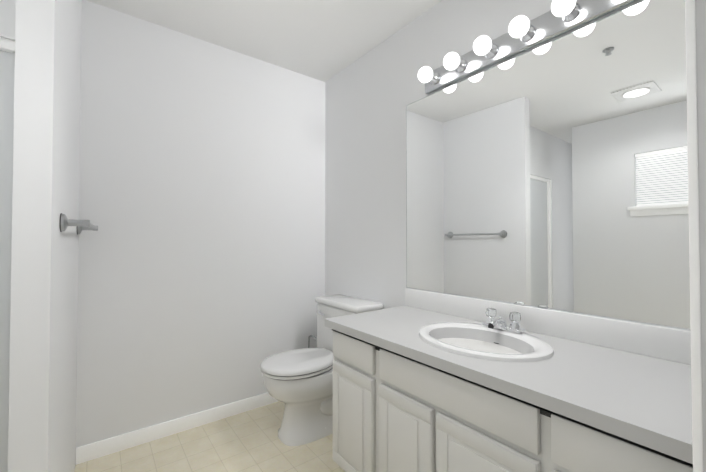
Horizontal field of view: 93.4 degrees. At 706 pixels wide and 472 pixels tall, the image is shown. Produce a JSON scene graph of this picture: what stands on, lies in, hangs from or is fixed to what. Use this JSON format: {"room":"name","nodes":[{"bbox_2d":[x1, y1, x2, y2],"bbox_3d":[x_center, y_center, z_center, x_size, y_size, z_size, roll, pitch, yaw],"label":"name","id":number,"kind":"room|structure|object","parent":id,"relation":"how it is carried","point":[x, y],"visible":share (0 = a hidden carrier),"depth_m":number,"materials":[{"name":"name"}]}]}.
{"room":"bathroom","nodes":[
{"label":"bathroom","id":0,"kind":"room"},
{"bbox_2d":[0,0,15,40],"bbox_3d":[-1.740,-1.002,0.925,1.250,0.540,0.100,1,-1,-37],"label":"wall","id":1,"kind":"structure","parent":0,"point":[7,17],"depth_m":1.22,"materials":[{"name":"white paint"}]},
{"bbox_2d":[0,37,14,471],"bbox_3d":[-1.738,0.218,0.886,1.266,1.900,0.112,1,-1,-37],"label":"shower door frame","id":2,"kind":"object","parent":1,"relation":"attached to","point":[7,60],"depth_m":1.23,"materials":[{"name":"silver metal"}]},
{"bbox_2d":[8,0,81,471],"bbox_3d":[-1.228,-0.044,1.369,0.123,2.440,0.850,1,-1,-37],"label":"wall","id":3,"kind":"structure","parent":0,"point":[44,298],"depth_m":1.04,"materials":[{"name":"white paint"}]},
{"bbox_2d":[60,213,97,234],"bbox_3d":[-1.194,-0.045,1.470,0.110,0.068,0.638,1,-1,-37],"label":"towel rail","id":4,"kind":"object","parent":3,"relation":"attached to","point":[66,222],"visible":1,"depth_m":1.23,"materials":[{"name":"silver metal"}]},
{"bbox_2d":[76,0,324,447],"bbox_3d":[-0.909,-0.031,2.210,1.650,2.440,0.100,1,-1,-37],"label":"wall","id":5,"kind":"structure","parent":0,"point":[201,270],"depth_m":2.06,"materials":[{"name":"white paint"}]},
{"bbox_2d":[76,392,277,464],"bbox_3d":[-0.937,1.145,2.099,1.246,0.085,0.012,1,-1,-37],"label":"baseboard","id":6,"kind":"structure","parent":5,"relation":"attached to","point":[98,449],"depth_m":1.96,"materials":[{"name":"white paint"}]},
{"bbox_2d":[74,401,344,471],"bbox_3d":[-0.884,1.188,0.567,3.780,0.050,3.310,1,-1,-37],"label":"floor","id":7,"kind":"structure","parent":0,"point":[248,441],"depth_m":1.82,"materials":[{"name":"tile"}]},
{"bbox_2d":[260,294,383,445],"bbox_3d":[-0.291,0.807,2.160,0.699,0.764,0.705,1,-1,-37],"label":"toilet","id":8,"kind":"object","parent":7,"relation":"on","point":[298,383],"visible":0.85,"depth_m":1.93,"materials":[{"name":"white ceramic"}]},
{"bbox_2d":[331,328,692,471],"bbox_3d":[0.484,0.799,1.269,0.557,0.750,1.236,1,-1,-37],"label":"bathroom vanity","id":9,"kind":"object","parent":7,"relation":"on","point":[425,381],"depth_m":1.07,"materials":[{"name":"white paint"}]},
{"bbox_2d":[325,304,692,463],"bbox_3d":[0.473,0.404,1.278,0.572,0.051,1.257,1,-1,-37],"label":"countertop","id":10,"kind":"structure","parent":9,"relation":"on","point":[642,399],"depth_m":0.96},
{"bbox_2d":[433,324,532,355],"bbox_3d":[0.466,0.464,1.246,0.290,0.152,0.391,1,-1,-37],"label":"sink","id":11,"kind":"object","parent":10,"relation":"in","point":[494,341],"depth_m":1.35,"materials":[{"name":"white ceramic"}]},
{"bbox_2d":[87,0,441,81],"bbox_3d":[-0.884,-1.302,0.608,3.780,0.050,3.310,1,-1,-37],"label":"ceiling","id":12,"kind":"structure","parent":0,"point":[324,40],"depth_m":1.98,"materials":[{"name":"white paint"}]},
{"bbox_2d":[325,0,643,308],"bbox_3d":[0.669,-0.041,1.585,0.100,2.440,3.010,1,-1,-37],"label":"wall","id":13,"kind":"structure","parent":0,"point":[372,94],"depth_m":2.14,"materials":[{"name":"white paint"}]},
{"bbox_2d":[418,0,638,93],"bbox_3d":[0.686,-0.842,1.374,0.144,0.104,1.077,1,-1,-37],"label":"vanity light","id":14,"kind":"object","parent":13,"relation":"attached to","point":[524,33],"visible":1,"depth_m":1.38,"materials":[{"name":"silver metal"}]},
{"bbox_2d":[406,0,690,330],"bbox_3d":[0.696,-0.240,1.462,0.010,1.078,1.256,1,-1,-37],"label":"mirror","id":15,"kind":"object","parent":13,"relation":"attached to","point":[553,175],"visible":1,"depth_m":1.29,"materials":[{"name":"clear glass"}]},
{"bbox_2d":[695,0,705,471],"bbox_3d":[0.880,-0.055,0.725,0.610,2.440,0.126,1,-1,-37],"label":"wall","id":16,"kind":"structure","parent":0,"point":[700,9],"depth_m":0.58,"materials":[{"name":"white paint"}]},
{"bbox_2d":[685,0,702,471],"bbox_3d":[0.600,-0.057,0.587,0.006,2.440,0.012,1,-1,-37],"label":"trim","id":17,"kind":"structure","parent":16,"relation":"attached to","point":[694,261],"depth_m":0.58,"materials":[{"name":"white paint"}]}
]}

